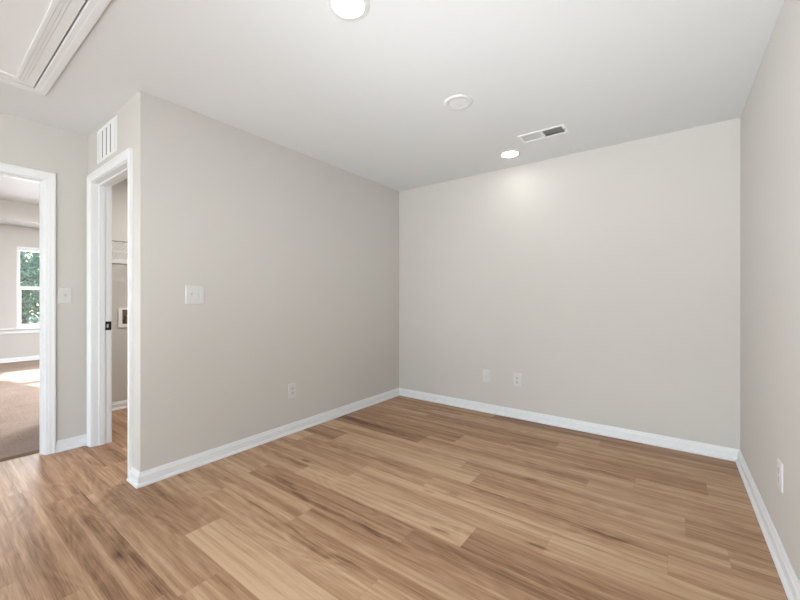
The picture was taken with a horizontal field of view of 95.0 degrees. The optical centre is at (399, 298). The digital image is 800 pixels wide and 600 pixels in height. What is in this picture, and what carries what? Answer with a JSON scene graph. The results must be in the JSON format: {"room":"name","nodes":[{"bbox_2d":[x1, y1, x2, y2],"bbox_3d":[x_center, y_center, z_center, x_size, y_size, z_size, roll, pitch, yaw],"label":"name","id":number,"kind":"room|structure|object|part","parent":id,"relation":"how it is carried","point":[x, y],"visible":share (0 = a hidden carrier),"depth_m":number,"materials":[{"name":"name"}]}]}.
{"room":"empty loft room","nodes":[
{"label":"empty loft room","id":0,"kind":"room"},
{"bbox_2d":[0,224,38,358],"bbox_3d":[-7.349,-0.084,6.309,0.150,2.480,6.540,0,0,37],"label":"wall","id":1,"kind":"structure","parent":0,"point":[11,236],"depth_m":6.63,"materials":[{"name":"beige paint"}]},
{"bbox_2d":[0,327,38,334],"bbox_3d":[-6.765,0.592,6.934,0.046,0.097,2.800,0,0,37],"label":"sill ledge","id":2,"kind":"object","parent":1,"relation":"attached to","point":[35,329],"depth_m":6.69,"materials":[{"name":"white wood"}]},
{"bbox_2d":[0,355,38,362],"bbox_3d":[-7.277,1.114,6.255,0.031,0.083,6.300,0,0,37],"label":"baseboard","id":3,"kind":"structure","parent":1,"relation":"attached to","point":[27,358],"depth_m":6.70,"materials":[{"name":"white wood"}]},
{"bbox_2d":[16,246,38,327],"bbox_3d":[-6.706,-0.197,7.117,0.089,1.505,1.035,0,0,37],"label":"window","id":4,"kind":"structure","parent":1,"relation":"in","point":[19,288],"depth_m":6.72,"materials":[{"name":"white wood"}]},
{"bbox_3d":[-6.687,0.149,7.104,0.026,0.752,0.975,0,0,37],"label":"sash","id":5,"kind":"part","parent":4,"relation":"part of","materials":[{"name":"white plastic"}]},
{"bbox_3d":[-6.711,-0.543,7.121,0.026,0.752,0.975,0,0,37],"label":"sash","id":6,"kind":"part","parent":4,"relation":"part of","materials":[{"name":"white plastic"}]},
{"bbox_2d":[0,360,38,458],"bbox_3d":[-4.988,1.158,4.554,5.735,0.016,6.300,0,0,37],"label":"floor","id":7,"kind":"structure","parent":0,"point":[19,413],"depth_m":3.87,"materials":[{"name":"beige carpet"}]},
{"bbox_2d":[0,176,38,204],"bbox_3d":[-5.388,-1.664,4.883,3.600,0.040,5.150,0,0,37],"label":"ceiling","id":8,"kind":"structure","parent":0,"point":[11,189],"depth_m":5.59,"materials":[{"name":"white paint"}]},
{"bbox_2d":[0,199,38,222],"bbox_3d":[-5.388,-1.486,4.883,3.600,0.316,5.150,0,0,37],"label":"wall","id":9,"kind":"structure","parent":0,"point":[13,210],"depth_m":6.25,"materials":[{"name":"beige paint"}]},
{"bbox_2d":[0,218,38,227],"bbox_3d":[-5.411,-1.326,4.869,4.980,0.004,6.540,0,0,37],"label":"ceiling","id":10,"kind":"structure","parent":0,"point":[2,221],"depth_m":6.48,"materials":[{"name":"white paint"}]},
{"bbox_2d":[0,112,87,440],"bbox_3d":[-4.262,0.416,0.608,0.115,3.480,5.831,0,0,37],"label":"wall","id":11,"kind":"structure","parent":0,"point":[23,142],"depth_m":2.81,"materials":[{"name":"beige paint"}]},
{"bbox_2d":[0,162,55,454],"bbox_3d":[-2.920,0.110,2.414,0.155,2.092,0.944,0,0,37],"label":"door frame","id":12,"kind":"structure","parent":11,"relation":"in","point":[46,180],"depth_m":2.72,"materials":[{"name":"white wood"}]},
{"bbox_2d":[58,287,71,303],"bbox_3d":[-2.552,-0.022,2.796,0.019,0.127,0.083,0,0,37],"label":"light switch","id":13,"kind":"object","parent":11,"relation":"attached to","point":[64,293],"visible":1,"depth_m":2.80,"materials":[{"name":"white plastic"}]},
{"bbox_2d":[56,434,86,452],"bbox_3d":[-2.522,1.114,2.828,0.031,0.083,0.192,0,0,37],"label":"baseboard","id":14,"kind":"structure","parent":11,"relation":"attached to","point":[77,441],"depth_m":2.82,"materials":[{"name":"white wood"}]},
{"bbox_2d":[112,178,126,401],"bbox_3d":[-2.300,-0.084,4.780,0.120,2.480,2.972,0,0,37],"label":"wall","id":15,"kind":"structure","parent":0,"point":[119,190],"depth_m":3.83,"materials":[{"name":"beige paint"}]},
{"bbox_2d":[112,240,126,263],"bbox_3d":[-2.424,-0.459,4.205,0.366,0.190,1.862,0,0,37],"label":"wire shelf","id":16,"kind":"object","parent":15,"relation":"attached to","point":[120,261],"visible":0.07,"depth_m":3.76,"materials":[{"name":"white metal"}]},
{"bbox_2d":[112,400,126,410],"bbox_3d":[-2.544,1.114,4.325,0.031,0.083,1.952,0,0,37],"label":"baseboard","id":17,"kind":"structure","parent":15,"relation":"attached to","point":[119,405],"depth_m":3.82,"materials":[{"name":"white wood"}]},
{"bbox_2d":[118,308,126,327],"bbox_3d":[-2.844,0.201,3.914,0.040,0.204,0.260,0,0,37],"label":"washer outlet box","id":18,"kind":"object","parent":15,"relation":"attached to","point":[122,312],"visible":0.3,"depth_m":3.85,"materials":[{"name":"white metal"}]},
{"bbox_2d":[88,90,161,471],"bbox_3d":[-2.419,0.436,2.944,2.120,3.440,0.117,0,0,37],"label":"wall","id":19,"kind":"structure","parent":0,"point":[139,121],"depth_m":2.31,"materials":[{"name":"beige paint"}]},
{"bbox_2d":[97,115,116,163],"bbox_3d":[-2.110,-1.133,2.639,0.428,0.244,0.004,0,0,37],"label":"air vent","id":20,"kind":"object","parent":19,"relation":"in","point":[107,135],"visible":1,"depth_m":2.63,"materials":[{"name":"white metal"}]},
{"bbox_3d":[-2.222,-1.133,2.722,0.064,0.200,0.002,0,0,37],"label":"blade","id":21,"kind":"part","parent":20,"relation":"part of","materials":[{"name":"white metal"}]},
{"bbox_3d":[-2.151,-1.133,2.670,0.064,0.200,0.002,0,0,37],"label":"blade","id":22,"kind":"part","parent":20,"relation":"part of","materials":[{"name":"white metal"}]},
{"bbox_3d":[-2.080,-1.133,2.617,0.064,0.200,0.002,0,0,37],"label":"blade","id":23,"kind":"part","parent":20,"relation":"part of","materials":[{"name":"white metal"}]},
{"bbox_3d":[-2.009,-1.133,2.564,0.064,0.200,0.002,0,0,37],"label":"blade","id":24,"kind":"part","parent":20,"relation":"part of","materials":[{"name":"white metal"}]},
{"bbox_2d":[87,147,132,477],"bbox_3d":[-2.042,0.098,2.664,0.917,2.116,0.157,0,0,37],"label":"door frame","id":25,"kind":"structure","parent":19,"relation":"in","point":[100,182],"depth_m":2.87,"materials":[{"name":"white wood"}]},
{"bbox_3d":[-2.332,0.219,2.934,0.008,0.070,0.039,0,0,37],"label":"strike plate","id":26,"kind":"part","parent":25,"relation":"part of","materials":[{"name":"black metal"}]},
{"bbox_3d":[-2.001,0.098,2.719,0.917,2.116,0.020,0,0,37],"label":"casing","id":27,"kind":"part","parent":25,"relation":"part of","materials":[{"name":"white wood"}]},
{"bbox_2d":[162,99,398,464],"bbox_3d":[-0.819,-0.064,3.418,0.117,2.440,2.552,0,0,37],"label":"wall","id":28,"kind":"structure","parent":0,"point":[294,255],"depth_m":2.94,"materials":[{"name":"beige paint"}]},
{"bbox_2d":[185,285,203,303],"bbox_3d":[-1.403,-0.027,2.517,0.019,0.127,0.122,0,0,37],"label":"light switch","id":29,"kind":"object","parent":28,"relation":"attached to","point":[194,294],"visible":1,"depth_m":2.52,"materials":[{"name":"white plastic"}]},
{"bbox_2d":[126,388,399,488],"bbox_3d":[-0.860,1.114,3.356,0.170,0.083,2.700,0,0,37],"label":"baseboard","id":30,"kind":"structure","parent":28,"relation":"attached to","point":[137,479],"depth_m":2.78,"materials":[{"name":"white wood"}]},
{"bbox_2d":[288,382,295,398],"bbox_3d":[-0.929,0.796,3.164,0.009,0.127,0.079,0,0,37],"label":"wall outlet","id":31,"kind":"object","parent":28,"relation":"attached to","point":[291,387],"visible":1,"depth_m":3.16,"materials":[{"name":"white plastic"}]},
{"bbox_2d":[0,0,783,190],"bbox_3d":[-2.135,-1.300,0.691,5.263,0.049,8.740,0,0,37],"label":"ceiling","id":32,"kind":"structure","parent":0,"point":[365,97],"depth_m":2.10,"materials":[{"name":"white paint"}]},
{"bbox_2d":[0,0,110,95],"bbox_3d":[-1.833,-1.286,1.586,1.500,0.038,0.688,0,0,37],"label":"attic hatch","id":33,"kind":"object","parent":32,"relation":"attached to","point":[39,38],"visible":1,"depth_m":1.78,"materials":[{"name":"white wood"}]},
{"bbox_3d":[-1.833,-1.270,1.586,1.294,0.008,0.482,0,0,37],"label":"moulding","id":34,"kind":"part","parent":33,"relation":"part of","materials":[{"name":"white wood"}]},
{"bbox_2d":[326,0,369,21],"bbox_3d":[-0.227,-1.281,1.605,0.188,0.006,0.188,0,0,37],"label":"recessed light","id":35,"kind":"object","parent":32,"relation":"in","point":[345,10],"visible":1,"depth_m":1.62,"materials":[{"name":"white plastic"}]},
{"bbox_2d":[499,150,520,157],"bbox_3d":[0.976,-1.281,3.260,0.188,0.006,0.188,0,0,37],"label":"recessed light","id":36,"kind":"object","parent":32,"relation":"in","point":[508,153],"visible":1,"depth_m":3.25,"materials":[{"name":"white plastic"}]},
{"bbox_2d":[518,124,568,142],"bbox_3d":[1.117,-1.337,2.865,0.344,0.138,0.162,0,0,37],"label":"ceiling vent","id":37,"kind":"object","parent":32,"relation":"in","point":[560,129],"visible":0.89,"depth_m":2.87,"materials":[{"name":"white metal"}]},
{"bbox_2d":[0,396,787,599],"bbox_3d":[-2.136,1.156,0.672,5.043,0.001,8.530,0,0,37],"label":"floor","id":38,"kind":"structure","parent":0,"point":[399,497],"depth_m":1.94,"materials":[{"name":"brown wood"}]},
{"bbox_2d":[0,450,38,461],"bbox_3d":[-2.965,1.150,2.444,0.044,0.012,0.816,0,0,37],"label":"trim","id":39,"kind":"structure","parent":38,"relation":"on","point":[34,451],"depth_m":2.68,"materials":[{"name":"wood"}]},
{"bbox_2d":[399,118,739,448],"bbox_3d":[1.239,-0.064,3.553,3.260,2.440,0.120,0,0,37],"label":"wall","id":40,"kind":"structure","parent":0,"point":[607,278],"depth_m":3.18,"materials":[{"name":"beige paint"}]},
{"bbox_2d":[483,369,489,382],"bbox_3d":[0.878,0.791,3.737,0.079,0.127,0.015,0,0,37],"label":"cable jack","id":41,"kind":"object","parent":40,"relation":"attached to","point":[486,373],"visible":1,"depth_m":3.74,"materials":[{"name":"white plastic"}]},
{"bbox_2d":[513,373,521,386],"bbox_3d":[1.135,0.790,3.550,0.079,0.127,0.009,0,0,37],"label":"wall outlet","id":42,"kind":"object","parent":40,"relation":"attached to","point":[517,378],"visible":1,"depth_m":3.55,"materials":[{"name":"white plastic"}]},
{"bbox_2d":[399,388,739,460],"bbox_3d":[1.193,1.114,3.493,3.023,0.083,0.031,0,0,37],"label":"baseboard","id":43,"kind":"structure","parent":40,"relation":"attached to","point":[705,449],"depth_m":3.16,"materials":[{"name":"white wood"}]},
{"bbox_2d":[740,0,799,581],"bbox_3d":[-0.071,-0.064,-0.843,0.120,2.440,8.500,0,0,37],"label":"wall","id":44,"kind":"structure","parent":0,"point":[770,116],"depth_m":1.75,"materials":[{"name":"beige paint"}]},
{"bbox_2d":[735,450,799,599],"bbox_3d":[-0.132,1.114,-0.798,0.031,0.083,8.500,0,0,37],"label":"baseboard","id":45,"kind":"structure","parent":44,"relation":"attached to","point":[790,582],"depth_m":1.71,"materials":[{"name":"white wood"}]},
{"bbox_2d":[777,458,782,492],"bbox_3d":[1.685,0.785,1.628,0.009,0.127,0.079,0,0,37],"label":"wall outlet","id":46,"kind":"object","parent":44,"relation":"attached to","point":[779,463],"visible":1,"depth_m":1.62,"materials":[{"name":"white plastic"}]},
{"label":"outside","id":47,"kind":"structure","parent":0,"visible":0},
{"bbox_3d":[-14.746,1.606,12.242,57.000,0.200,55.000,0,0,37],"label":"ground","id":48,"kind":"structure","parent":47,"visible":0},
{"bbox_2d":[20,252,38,321],"bbox_3d":[-12.468,-0.351,11.226,3.822,3.964,3.083,0,0,20],"label":"tree","id":49,"kind":"object","parent":48,"relation":"on","point":[24,254],"visible":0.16,"depth_m":11.59,"materials":[{"name":"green plant"}]},
{"bbox_2d":[20,251,38,322],"bbox_3d":[-12.482,-0.351,12.774,3.083,3.964,3.822,0,0,45],"label":"tree","id":50,"kind":"object","parent":48,"relation":"on","point":[22,253],"visible":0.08,"depth_m":12.48,"materials":[{"name":"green plant"}]},
{"bbox_2d":[20,251,38,323],"bbox_3d":[-12.868,-1.768,12.583,3.787,6.758,3.323,0,0,37],"label":"tree","id":51,"kind":"object","parent":48,"relation":"on","point":[24,270],"visible":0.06,"depth_m":12.47,"materials":[{"name":"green plant"}]},
{"bbox_2d":[20,255,38,321],"bbox_3d":[-15.091,-0.351,14.871,3.083,3.964,3.822,0,0,2],"label":"tree","id":52,"kind":"object","parent":48,"relation":"on","point":[26,255],"visible":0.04,"depth_m":14.90,"materials":[{"name":"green plant"}]},
{"bbox_2d":[21,254,38,316],"bbox_3d":[-11.308,-0.351,12.890,3.083,3.964,3.822,0,0,15],"label":"tree","id":53,"kind":"object","parent":48,"relation":"on","point":[24,264],"visible":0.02,"depth_m":11.92,"materials":[{"name":"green plant"}]},
{"bbox_2d":[26,277,38,323],"bbox_3d":[-18.224,-0.197,17.648,2.391,3.519,2.366,0,0,-2],"label":"shrub","id":54,"kind":"object","parent":48,"relation":"on","point":[33,318],"visible":0.02,"depth_m":17.77,"materials":[{"name":"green plant"}]}
]}

